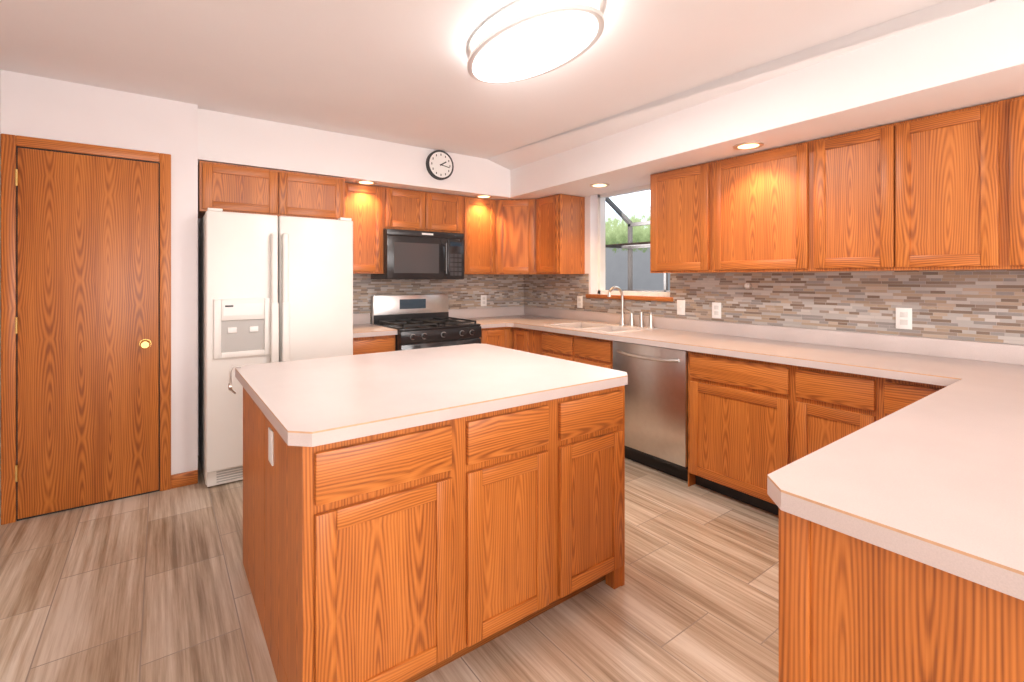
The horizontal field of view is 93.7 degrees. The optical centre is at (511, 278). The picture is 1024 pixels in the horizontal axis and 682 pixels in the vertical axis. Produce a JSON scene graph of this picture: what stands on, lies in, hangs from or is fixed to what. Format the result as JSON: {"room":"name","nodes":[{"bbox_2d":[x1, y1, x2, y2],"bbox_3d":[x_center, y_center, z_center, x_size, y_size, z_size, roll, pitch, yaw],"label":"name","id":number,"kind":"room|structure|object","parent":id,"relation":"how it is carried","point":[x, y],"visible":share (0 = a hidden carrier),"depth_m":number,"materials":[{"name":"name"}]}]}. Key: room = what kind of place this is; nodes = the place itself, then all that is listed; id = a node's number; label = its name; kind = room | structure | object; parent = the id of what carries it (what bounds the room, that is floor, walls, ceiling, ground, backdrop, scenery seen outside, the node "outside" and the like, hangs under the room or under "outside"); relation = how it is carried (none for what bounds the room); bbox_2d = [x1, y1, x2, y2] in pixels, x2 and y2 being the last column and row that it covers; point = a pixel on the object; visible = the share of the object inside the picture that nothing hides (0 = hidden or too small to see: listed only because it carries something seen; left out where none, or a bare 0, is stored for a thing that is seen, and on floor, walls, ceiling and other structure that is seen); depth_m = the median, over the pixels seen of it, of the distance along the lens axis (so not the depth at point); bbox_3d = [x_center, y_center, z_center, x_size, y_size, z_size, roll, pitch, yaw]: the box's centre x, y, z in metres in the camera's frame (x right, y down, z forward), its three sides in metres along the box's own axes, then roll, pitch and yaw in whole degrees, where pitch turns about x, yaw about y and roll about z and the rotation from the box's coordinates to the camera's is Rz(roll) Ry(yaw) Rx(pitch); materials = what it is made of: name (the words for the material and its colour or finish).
{"room":"kitchen","nodes":[
{"label":"kitchen","id":0,"kind":"room"},
{"bbox_2d":[0,69,0,524],"bbox_3d":[-0.721,0.100,-0.311,0.150,2.440,7.050,0,0,-36],"label":"wall","id":1,"kind":"structure","parent":0,"point":[0,296],"depth_m":2.57,"materials":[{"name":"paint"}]},
{"bbox_2d":[1,70,197,474],"bbox_3d":[-2.659,0.100,3.083,1.036,2.440,0.717,0,0,-36],"label":"wall","id":2,"kind":"structure","parent":0,"point":[43,107],"depth_m":3.02,"materials":[{"name":"paint"}]},
{"bbox_2d":[1,134,170,524],"bbox_3d":[-2.420,0.273,2.768,0.742,2.095,0.072,0,0,-36],"label":"pantry door","id":3,"kind":"structure","parent":2,"relation":"in","point":[85,327],"depth_m":2.76,"materials":[{"name":"brown wood"}]},
{"bbox_2d":[171,470,197,488],"bbox_3d":[-2.082,1.278,3.053,0.141,0.085,0.012,0,0,-36],"label":"baseboard","id":4,"kind":"structure","parent":2,"relation":"attached to","point":[184,479],"depth_m":3.05,"materials":[{"name":"brown wood"}]},
{"bbox_2d":[198,218,523,454],"bbox_3d":[-1.097,0.100,4.579,3.252,2.440,0.150,0,0,-36],"label":"wall","id":5,"kind":"structure","parent":0,"point":[199,219],"depth_m":3.58,"materials":[{"name":"paint"}]},
{"bbox_2d":[198,161,289,217],"bbox_3d":[-1.990,-0.613,3.523,0.535,0.333,0.494,0,0,-36],"label":"upper cabinet","id":6,"kind":"object","parent":5,"relation":"attached to","point":[227,187],"depth_m":3.32,"materials":[{"name":"brown wood"}]},
{"bbox_2d":[290,172,345,219],"bbox_3d":[-1.655,-0.613,3.768,0.535,0.333,0.494,0,0,-36],"label":"upper cabinet","id":7,"kind":"object","parent":5,"relation":"attached to","point":[311,195],"depth_m":3.61,"materials":[{"name":"brown wood"}]},
{"bbox_2d":[346,182,385,273],"bbox_3d":[-1.335,-0.410,4.101,0.375,0.740,0.337,0,0,-36],"label":"upper cabinet","id":8,"kind":"object","parent":5,"relation":"attached to","point":[365,204],"depth_m":4.00,"materials":[{"name":"brown wood"}]},
{"bbox_2d":[386,187,433,231],"bbox_3d":[-1.003,-0.603,4.344,0.448,0.355,0.337,0,0,-36],"label":"upper cabinet","id":9,"kind":"object","parent":5,"relation":"attached to","point":[406,209],"depth_m":4.22,"materials":[{"name":"brown wood"}]},
{"bbox_2d":[371,229,463,278],"bbox_3d":[-0.850,-0.204,4.395,0.749,0.428,0.432,0,0,-36],"label":"microwave","id":10,"kind":"object","parent":9,"relation":"attached to","point":[411,254],"visible":1,"depth_m":4.22,"materials":[{"name":"black plastic"}]},
{"bbox_2d":[353,307,524,322],"bbox_3d":[-0.727,0.364,4.743,2.156,0.092,0.018,0,0,-36],"label":"backsplash","id":11,"kind":"structure","parent":5,"relation":"attached to","point":[480,313],"depth_m":5.00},
{"bbox_2d":[353,274,524,323],"bbox_3d":[-0.742,0.238,4.742,2.130,0.564,0.007,0,0,-36],"label":"backsplash","id":12,"kind":"structure","parent":5,"relation":"attached to","point":[500,290],"depth_m":4.87,"materials":[{"name":"tile"}]},
{"bbox_2d":[481,295,486,305],"bbox_3d":[-0.297,0.235,5.058,0.072,0.116,0.006,0,0,-36],"label":"electrical outlet","id":13,"kind":"object","parent":12,"relation":"attached to","point":[483,300],"visible":1,"depth_m":5.06,"materials":[{"name":"white plastic"}]},
{"bbox_2d":[434,193,461,232],"bbox_3d":[-0.739,-0.603,4.538,0.447,0.355,0.337,0,0,-36],"label":"upper cabinet","id":14,"kind":"object","parent":5,"relation":"attached to","point":[447,207],"depth_m":4.44,"materials":[{"name":"brown wood"}]},
{"bbox_2d":[462,196,493,274],"bbox_3d":[-0.370,-0.410,4.778,0.433,0.740,0.385,0,0,-36],"label":"upper cabinet","id":15,"kind":"object","parent":5,"relation":"attached to","point":[477,213],"depth_m":4.64,"materials":[{"name":"brown wood"}]},
{"bbox_2d":[494,199,545,274],"bbox_3d":[0.043,-0.410,4.943,0.679,0.740,0.608,0,0,-36],"label":"upper cabinet","id":16,"kind":"object","parent":5,"relation":"attached to","point":[499,237],"depth_m":4.73,"materials":[{"name":"brown wood"}]},
{"bbox_2d":[0,455,778,681],"bbox_3d":[0.736,1.350,1.201,4.288,0.060,7.767,0,0,-36],"label":"floor","id":17,"kind":"structure","parent":0,"point":[152,587],"depth_m":1.95,"materials":[{"name":"brown wood"}]},
{"bbox_2d":[199,208,352,486],"bbox_3d":[-1.720,0.435,3.499,0.908,1.746,0.795,0,0,-36],"label":"fridge","id":18,"kind":"object","parent":17,"relation":"on","point":[274,288],"visible":0.69,"depth_m":3.13,"materials":[{"name":"metal"}]},
{"bbox_2d":[353,335,394,354],"bbox_3d":[-1.262,0.885,3.979,0.380,0.870,0.618,0,0,-36],"label":"base cabinet","id":19,"kind":"object","parent":17,"relation":"on","point":[374,340],"depth_m":3.73,"materials":[{"name":"brown wood"}]},
{"bbox_2d":[353,323,396,338],"bbox_3d":[-1.258,0.429,3.972,0.388,0.040,0.634,0,0,-36],"label":"countertop","id":20,"kind":"structure","parent":19,"relation":"on","point":[360,330],"depth_m":3.79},
{"bbox_2d":[371,294,480,350],"bbox_3d":[-0.752,0.738,4.256,0.754,1.165,0.719,0,0,-36],"label":"range","id":21,"kind":"object","parent":17,"relation":"on","point":[419,321],"visible":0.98,"depth_m":4.23,"materials":[{"name":"black metal"}]},
{"bbox_2d":[228,372,624,681],"bbox_3d":[-0.409,0.885,2.131,1.366,0.870,1.198,0,0,-36],"label":"kitchen island","id":22,"kind":"object","parent":17,"relation":"on","point":[412,515],"depth_m":1.58,"materials":[{"name":"brown wood"}]},
{"bbox_2d":[232,344,627,451],"bbox_3d":[-0.384,0.430,2.149,1.368,0.040,1.224,0,0,-36],"label":"island countertop","id":23,"kind":"structure","parent":22,"relation":"on","point":[316,403],"depth_m":1.83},
{"bbox_2d":[481,331,504,334],"bbox_3d":[-0.308,0.885,4.645,0.400,0.870,0.672,0,0,-36],"label":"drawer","id":24,"kind":"object","parent":17,"relation":"on","point":[482,332],"depth_m":4.39,"materials":[{"name":"brown wood"}]},
{"bbox_2d":[613,341,687,481],"bbox_3d":[1.136,0.888,3.436,0.657,0.860,0.606,0,0,-36],"label":"dishwasher","id":25,"kind":"object","parent":17,"relation":"on","point":[656,412],"visible":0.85,"depth_m":3.21,"materials":[{"name":"silver metal"}]},
{"bbox_2d":[688,475,752,505],"bbox_3d":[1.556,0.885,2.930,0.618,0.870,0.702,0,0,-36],"label":"toe kick","id":26,"kind":"object","parent":17,"relation":"on","point":[691,482],"depth_m":2.95,"materials":[{"name":"black wood"}]},
{"bbox_2d":[753,503,1023,681],"bbox_3d":[1.667,0.885,1.360,2.296,0.870,0.762,0,0,-36],"label":"base cabinet","id":27,"kind":"object","parent":17,"relation":"on","point":[850,610],"depth_m":0.84,"materials":[{"name":"brown wood"}]},
{"bbox_2d":[361,315,1023,602],"bbox_3d":[0.549,0.429,2.861,2.324,0.040,4.564,0,0,-36],"label":"countertop","id":28,"kind":"structure","parent":27,"relation":"on","point":[917,458],"depth_m":1.80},
{"bbox_2d":[545,319,652,334],"bbox_3d":[0.733,0.471,4.045,0.563,0.138,0.778,0,0,-36],"label":"sink","id":29,"kind":"object","parent":28,"relation":"in","point":[582,324],"depth_m":4.10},
{"bbox_2d":[608,286,653,327],"bbox_3d":[0.971,0.233,3.953,0.203,0.336,0.346,0,0,-36],"label":"faucet","id":30,"kind":"object","parent":28,"relation":"on","point":[631,323],"visible":1,"depth_m":4.02,"materials":[{"name":"silver metal"}]},
{"bbox_2d":[0,0,946,158],"bbox_3d":[0.736,-1.160,1.201,4.288,0.080,7.767,0,0,-36],"label":"ceiling","id":31,"kind":"structure","parent":0,"point":[394,71],"depth_m":2.41,"materials":[{"name":"paint"}]},
{"bbox_2d":[467,0,603,83],"bbox_3d":[0.080,-1.074,2.191,0.440,0.091,0.820,0,0,-36],"label":"ceiling light fixture","id":32,"kind":"object","parent":31,"relation":"attached to","point":[518,40],"visible":1,"depth_m":2.08,"materials":[{"name":"white glass"}]},
{"bbox_2d":[198,0,1023,199],"bbox_3d":[1.093,-0.952,1.463,3.101,0.334,7.465,0,0,-36],"label":"soffit","id":33,"kind":"structure","parent":0,"point":[946,56],"depth_m":2.75,"materials":[{"name":"paint"}]},
{"bbox_2d":[356,180,376,184],"bbox_3d":[-1.189,-0.781,3.914,0.164,0.006,0.164,0,0,-36],"label":"recessed light","id":34,"kind":"object","parent":33,"relation":"in","point":[366,182],"visible":0.98,"depth_m":3.92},
{"bbox_2d":[426,150,453,179],"bbox_3d":[-0.627,-0.987,4.188,0.254,0.254,0.041,0,0,-36],"label":"wall clock","id":35,"kind":"object","parent":33,"relation":"attached to","point":[439,165],"visible":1,"depth_m":4.17,"materials":[{"name":"white plastic"}]},
{"bbox_2d":[475,195,491,197],"bbox_3d":[-0.270,-0.781,4.588,0.164,0.006,0.164,0,0,-36],"label":"recessed light","id":36,"kind":"object","parent":33,"relation":"in","point":[483,196],"visible":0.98,"depth_m":4.59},
{"bbox_2d":[590,183,608,187],"bbox_3d":[0.736,-0.781,4.036,0.164,0.006,0.164,0,0,-36],"label":"recessed light","id":37,"kind":"object","parent":33,"relation":"in","point":[597,185],"visible":1,"depth_m":4.05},
{"bbox_2d":[733,141,763,149],"bbox_3d":[1.395,-0.781,2.833,0.164,0.006,0.164,0,0,-36],"label":"recessed light","id":38,"kind":"object","parent":33,"relation":"in","point":[748,145],"visible":0.98,"depth_m":2.83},
{"bbox_2d":[524,194,1017,344],"bbox_3d":[2.405,0.100,2.424,0.150,2.440,7.467,0,0,-36],"label":"wall","id":39,"kind":"structure","parent":0,"point":[591,235],"depth_m":4.59,"materials":[{"name":"paint"}]},
{"bbox_2d":[536,194,584,273],"bbox_3d":[0.462,-0.410,4.660,0.336,0.740,0.343,0,0,-36],"label":"upper cabinet","id":40,"kind":"object","parent":39,"relation":"attached to","point":[560,218],"depth_m":4.53,"materials":[{"name":"brown wood"}]},
{"bbox_2d":[586,184,672,301],"bbox_3d":[1.231,-0.312,4.368,0.624,0.994,0.950,0,0,-36],"label":"window","id":41,"kind":"structure","parent":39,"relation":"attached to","point":[630,246],"depth_m":4.60,"materials":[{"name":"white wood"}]},
{"bbox_2d":[650,165,695,272],"bbox_3d":[1.332,-0.410,3.473,0.336,0.740,0.572,0,0,-36],"label":"upper cabinet","id":42,"kind":"object","parent":39,"relation":"attached to","point":[672,192],"depth_m":3.44,"materials":[{"name":"brown wood"}]},
{"bbox_2d":[696,145,791,272],"bbox_3d":[1.638,-0.410,3.055,0.336,0.740,0.756,0,0,-36],"label":"upper cabinet","id":43,"kind":"object","parent":39,"relation":"attached to","point":[744,202],"depth_m":3.01,"materials":[{"name":"brown wood"}]},
{"bbox_2d":[525,270,1023,344],"bbox_3d":[1.691,0.136,3.265,0.008,0.359,5.266,0,0,-36],"label":"backsplash","id":44,"kind":"structure","parent":39,"relation":"attached to","point":[979,305],"depth_m":2.87,"materials":[{"name":"tile"}]},
{"bbox_2d":[577,296,582,307],"bbox_3d":[0.658,0.230,4.661,0.006,0.116,0.072,0,0,-36],"label":"electrical outlet","id":45,"kind":"object","parent":44,"relation":"attached to","point":[579,301],"visible":1,"depth_m":4.66,"materials":[{"name":"white plastic"}]},
{"bbox_2d":[677,300,684,314],"bbox_3d":[1.320,0.228,3.754,0.011,0.116,0.072,0,0,-36],"label":"light switch","id":46,"kind":"object","parent":44,"relation":"attached to","point":[680,307],"visible":1,"depth_m":3.75,"materials":[{"name":"white plastic"}]},
{"bbox_2d":[712,302,720,318],"bbox_3d":[1.498,0.235,3.515,0.006,0.116,0.072,0,0,-36],"label":"electrical outlet","id":47,"kind":"object","parent":44,"relation":"attached to","point":[716,309],"visible":1,"depth_m":3.51,"materials":[{"name":"white plastic"}]},
{"bbox_2d":[744,283,750,288],"bbox_3d":[1.629,0.053,3.323,0.022,0.044,0.044,0,0,-36],"label":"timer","id":48,"kind":"object","parent":44,"relation":"attached to","point":[747,285],"visible":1,"depth_m":3.31,"materials":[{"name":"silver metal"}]},
{"bbox_2d":[896,308,911,329],"bbox_3d":[2.147,0.220,2.630,0.006,0.116,0.072,0,0,-36],"label":"electrical outlet","id":49,"kind":"object","parent":44,"relation":"attached to","point":[903,318],"visible":1,"depth_m":2.63,"materials":[{"name":"white plastic"}]},
{"bbox_2d":[525,307,1023,362],"bbox_3d":[1.264,0.456,3.372,0.566,0.277,4.545,0,0,-36],"label":"backsplash","id":50,"kind":"structure","parent":39,"relation":"attached to","point":[952,349],"depth_m":2.90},
{"bbox_2d":[792,127,875,271],"bbox_3d":[1.929,-0.410,2.659,0.336,0.740,0.517,0,0,-36],"label":"upper cabinet","id":51,"kind":"object","parent":39,"relation":"attached to","point":[834,177],"depth_m":2.61,"materials":[{"name":"brown wood"}]},
{"bbox_2d":[876,106,975,270],"bbox_3d":[2.164,-0.410,2.338,0.336,0.740,0.518,0,0,-36],"label":"upper cabinet","id":52,"kind":"object","parent":39,"relation":"attached to","point":[941,192],"depth_m":2.30,"materials":[{"name":"brown wood"}]},
{"bbox_2d":[976,96,1023,269],"bbox_3d":[2.384,-0.410,2.038,0.336,0.740,0.518,0,0,-36],"label":"upper cabinet","id":53,"kind":"object","parent":39,"relation":"attached to","point":[999,124],"depth_m":2.11,"materials":[{"name":"brown wood"}]},
{"label":"outside","id":54,"kind":"structure","parent":0,"visible":0},
{"bbox_2d":[605,190,669,289],"bbox_3d":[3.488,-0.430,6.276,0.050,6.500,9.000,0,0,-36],"label":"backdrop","id":55,"kind":"structure","parent":54,"point":[633,207],"depth_m":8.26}
]}

